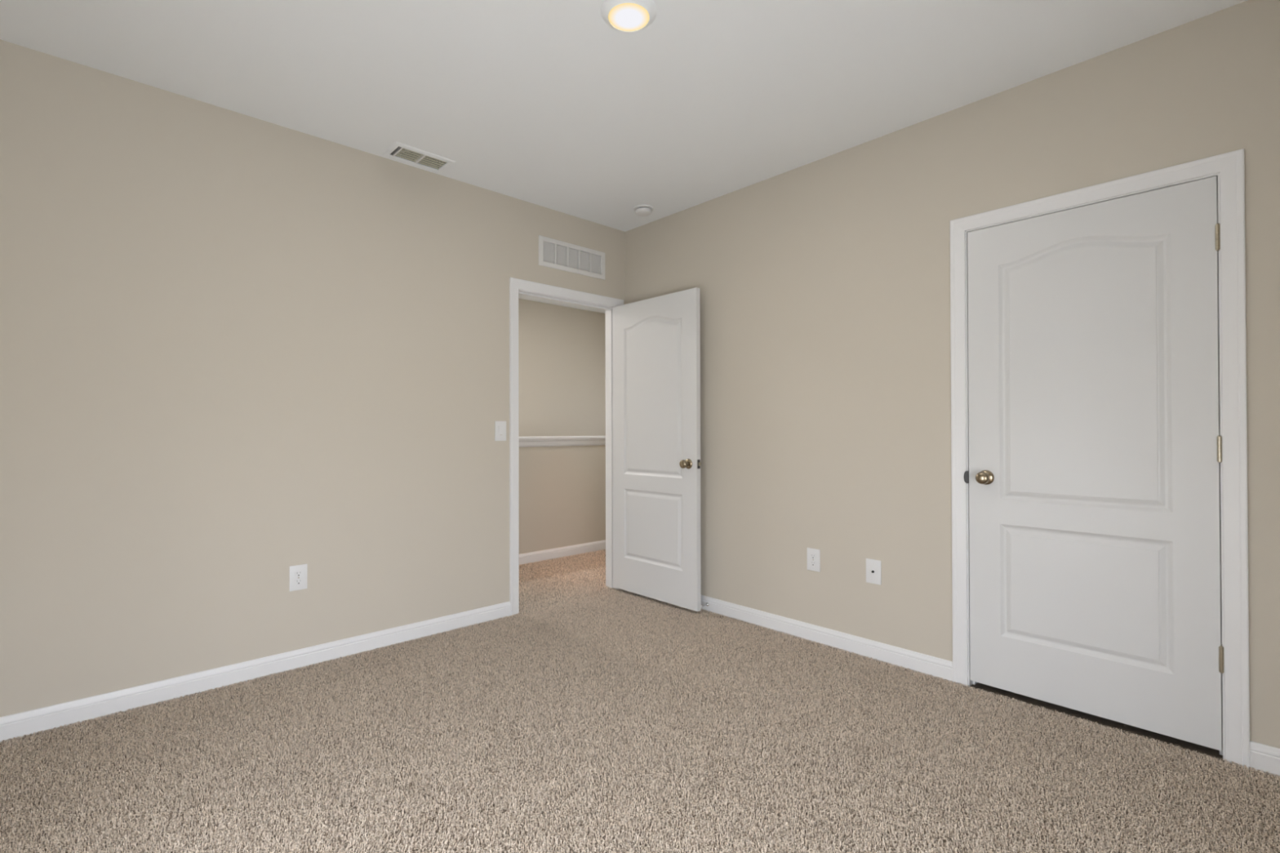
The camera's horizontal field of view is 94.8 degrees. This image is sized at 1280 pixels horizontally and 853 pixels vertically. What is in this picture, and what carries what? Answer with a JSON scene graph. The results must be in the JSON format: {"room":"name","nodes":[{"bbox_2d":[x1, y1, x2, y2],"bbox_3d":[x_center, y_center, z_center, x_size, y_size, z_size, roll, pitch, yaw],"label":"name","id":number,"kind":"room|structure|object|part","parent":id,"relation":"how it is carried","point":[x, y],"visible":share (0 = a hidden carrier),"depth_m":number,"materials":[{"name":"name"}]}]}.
{"room":"empty bedroom","nodes":[
{"label":"empty bedroom","id":0,"kind":"room"},
{"bbox_2d":[0,40,625,716],"bbox_3d":[-1.431,0.361,3.204,3.520,3.630,0.120,0,-1,-43],"label":"wall","id":1,"kind":"structure","parent":0,"point":[237,350],"depth_m":2.69,"materials":[{"name":"beige paint"}]},
{"bbox_2d":[0,601,511,743],"bbox_3d":[-1.696,1.139,2.856,2.422,0.094,0.013,0,-1,-43],"label":"baseboard","id":2,"kind":"structure","parent":1,"relation":"attached to","point":[27,722],"depth_m":2.67,"materials":[{"name":"paint"}]},
{"bbox_2d":[288,564,307,591],"bbox_3d":[-1.674,0.741,2.883,0.078,0.122,0.009,0,-1,-43],"label":"wall outlet","id":3,"kind":"object","parent":1,"relation":"attached to","point":[298,580],"visible":1,"depth_m":2.88,"materials":[{"name":"white plastic"}]},
{"bbox_2d":[294,570,302,577],"bbox_3d":[-1.673,0.721,2.881,0.034,0.028,0.003,0,-1,-43],"label":"receptacle","id":4,"kind":"object","parent":3,"relation":"attached to","point":[297,573],"depth_m":2.88,"materials":[{"name":"white plastic"}]},
{"bbox_2d":[294,578,302,584],"bbox_3d":[-1.672,0.760,2.881,0.034,0.028,0.003,0,-1,-43],"label":"receptacle","id":5,"kind":"object","parent":3,"relation":"attached to","point":[297,581],"depth_m":2.88,"materials":[{"name":"white plastic"}]},
{"bbox_2d":[494,421,506,440],"bbox_3d":[-0.864,0.028,3.649,0.078,0.122,0.011,0,-1,-43],"label":"light switch","id":6,"kind":"object","parent":1,"relation":"attached to","point":[500,426],"visible":1,"depth_m":3.65,"materials":[{"name":"white plastic"}]},
{"bbox_2d":[509,277,623,615],"bbox_3d":[-0.514,0.128,4.066,0.952,2.128,0.151,0,-1,-43],"label":"door frame","id":7,"kind":"structure","parent":1,"relation":"attached to","point":[517,286],"depth_m":3.79,"materials":[{"name":"paint"}]},
{"bbox_3d":[-0.561,0.129,4.116,0.952,2.128,0.016,0,-1,-43],"label":"casing","id":8,"kind":"part","parent":7,"relation":"part of","materials":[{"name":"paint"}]},
{"bbox_2d":[538,235,604,279],"bbox_3d":[-0.497,-1.155,4.087,0.564,0.196,0.126,0,-1,-43],"label":"air vent","id":9,"kind":"object","parent":1,"relation":"in","point":[553,253],"visible":1,"depth_m":4.04,"materials":[{"name":"white metal"}]},
{"bbox_2d":[612,287,701,611],"bbox_3d":[0.092,0.145,3.990,0.165,2.030,0.832,0,-1,-43],"label":"door","id":10,"kind":"structure","parent":1,"relation":"in","point":[656,340],"depth_m":3.94,"materials":[{"name":"paint"}]},
{"bbox_3d":[0.284,0.237,3.712,0.065,0.065,0.065,0,-1,-43],"label":"knob","id":11,"kind":"part","parent":10,"relation":"part of","materials":[{"name":"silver metal"}]},
{"bbox_3d":[0.369,0.236,3.695,0.025,0.057,0.003,0,-1,-43],"label":"latch plate","id":12,"kind":"part","parent":10,"relation":"part of","materials":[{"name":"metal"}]},
{"bbox_2d":[518,298,605,436],"bbox_3d":[-1.608,-0.110,6.403,4.000,2.642,0.120,0,-1,-43],"label":"wall","id":13,"kind":"structure","parent":0,"point":[562,354],"depth_m":6.95,"materials":[{"name":"beige paint"}]},
{"bbox_2d":[518,444,605,554],"bbox_3d":[-0.733,0.659,5.468,4.000,1.086,0.120,0,-1,-43],"label":"wall","id":14,"kind":"structure","parent":0,"point":[562,489],"depth_m":5.40,"materials":[{"name":"beige paint"}]},
{"bbox_2d":[518,435,605,447],"bbox_3d":[-0.734,0.137,5.472,4.000,0.090,0.190,0,-1,-43],"label":"ledge","id":15,"kind":"object","parent":14,"relation":"on","point":[562,441],"visible":0.16,"depth_m":5.38,"materials":[{"name":"paint"}]},
{"bbox_2d":[519,539,605,564],"bbox_3d":[-0.686,1.155,5.417,4.000,0.094,0.013,0,-1,-43],"label":"baseboard","id":16,"kind":"structure","parent":14,"relation":"attached to","point":[533,557],"depth_m":5.37,"materials":[{"name":"paint"}]},
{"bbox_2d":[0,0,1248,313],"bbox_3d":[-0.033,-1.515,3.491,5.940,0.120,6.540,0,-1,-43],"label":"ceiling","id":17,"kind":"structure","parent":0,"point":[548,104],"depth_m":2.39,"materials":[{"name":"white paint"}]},
{"bbox_2d":[382,142,455,173],"bbox_3d":[-1.196,-1.536,3.188,0.324,0.176,0.196,0,-1,-43],"label":"ceiling vent","id":18,"kind":"object","parent":17,"relation":"in","point":[421,155],"visible":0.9,"depth_m":3.18,"materials":[{"name":"white metal"}]},
{"bbox_2d":[600,0,657,32],"bbox_3d":[-0.040,-1.452,2.076,0.198,0.026,0.198,0,-1,-43],"label":"recessed light","id":19,"kind":"object","parent":17,"relation":"in","point":[624,15],"visible":1,"depth_m":2.06,"materials":[{"name":"white glass"}]},
{"bbox_2d":[633,204,653,216],"bbox_3d":[0.024,-1.432,3.915,0.132,0.040,0.132,0,-1,-43],"label":"smoke detector","id":20,"kind":"object","parent":17,"relation":"attached to","point":[640,210],"visible":1,"depth_m":3.88,"materials":[{"name":"white plastic"}]},
{"bbox_2d":[0,550,1279,852],"bbox_3d":[-0.026,1.241,3.472,5.940,0.108,6.540,0,-1,-43],"label":"floor","id":21,"kind":"structure","parent":0,"point":[1193,747],"depth_m":1.99,"materials":[{"name":"brown carpet"}]},
{"bbox_2d":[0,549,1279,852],"bbox_3d":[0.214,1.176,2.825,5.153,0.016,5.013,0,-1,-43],"label":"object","id":22,"kind":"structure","parent":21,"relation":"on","point":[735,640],"depth_m":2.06,"materials":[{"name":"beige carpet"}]},
{"bbox_2d":[625,0,1279,748],"bbox_3d":[1.255,0.354,3.003,0.120,3.630,4.090,0,-1,-43],"label":"wall","id":23,"kind":"structure","parent":0,"point":[824,284],"depth_m":2.90,"materials":[{"name":"beige paint"}]},
{"bbox_2d":[807,547,820,572],"bbox_3d":[0.952,0.732,3.230,0.009,0.122,0.078,0,-1,-43],"label":"wall outlet","id":24,"kind":"object","parent":23,"relation":"attached to","point":[813,554],"visible":1,"depth_m":3.22,"materials":[{"name":"white plastic"}]},
{"bbox_2d":[810,553,816,559],"bbox_3d":[0.950,0.713,3.228,0.003,0.028,0.034,0,-1,-43],"label":"receptacle","id":25,"kind":"object","parent":24,"relation":"attached to","point":[813,556],"depth_m":3.22,"materials":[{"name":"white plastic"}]},
{"bbox_2d":[810,560,816,566],"bbox_3d":[0.951,0.751,3.228,0.003,0.028,0.034,0,-1,-43],"label":"receptacle","id":26,"kind":"object","parent":24,"relation":"attached to","point":[813,563],"depth_m":3.22,"materials":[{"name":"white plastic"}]},
{"bbox_2d":[701,595,952,681],"bbox_3d":[0.665,1.139,3.530,0.013,0.094,2.264,0,-1,-43],"label":"baseboard","id":27,"kind":"structure","parent":23,"relation":"attached to","point":[925,664],"depth_m":3.12,"materials":[{"name":"paint"}]},
{"bbox_2d":[866,558,881,585],"bbox_3d":[1.181,0.736,2.981,0.016,0.122,0.078,0,-1,-43],"label":"outlet","id":28,"kind":"object","parent":23,"relation":"attached to","point":[873,566],"visible":1,"depth_m":2.98,"materials":[{"name":"white plastic"}]},
{"bbox_2d":[967,176,1224,751],"bbox_3d":[1.784,0.130,2.381,0.165,2.030,0.818,0,-1,-43],"label":"door","id":29,"kind":"structure","parent":23,"relation":"in","point":[1095,441],"depth_m":2.31,"materials":[{"name":"paint"}]},
{"bbox_3d":[1.516,0.226,2.594,0.065,0.065,0.065,0,-1,-43],"label":"knob","id":30,"kind":"part","parent":29,"relation":"part of","materials":[{"name":"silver metal"}]},
{"bbox_2d":[950,148,1249,769],"bbox_3d":[1.806,0.111,2.407,0.136,2.129,0.948,0,-1,-43],"label":"door frame","id":31,"kind":"structure","parent":23,"relation":"attached to","point":[1228,168],"depth_m":2.06,"materials":[{"name":"paint"}]},
{"bbox_3d":[1.491,0.229,2.678,0.043,0.056,0.017,0,-1,-43],"label":"strike plate","id":32,"kind":"part","parent":31,"relation":"part of","materials":[{"name":"metal"}]},
{"bbox_2d":[1249,740,1279,777],"bbox_3d":[2.308,1.123,1.782,0.013,0.094,0.638,0,-1,-43],"label":"baseboard","id":33,"kind":"structure","parent":23,"relation":"attached to","point":[1265,757],"depth_m":1.99,"materials":[{"name":"paint"}]}
]}

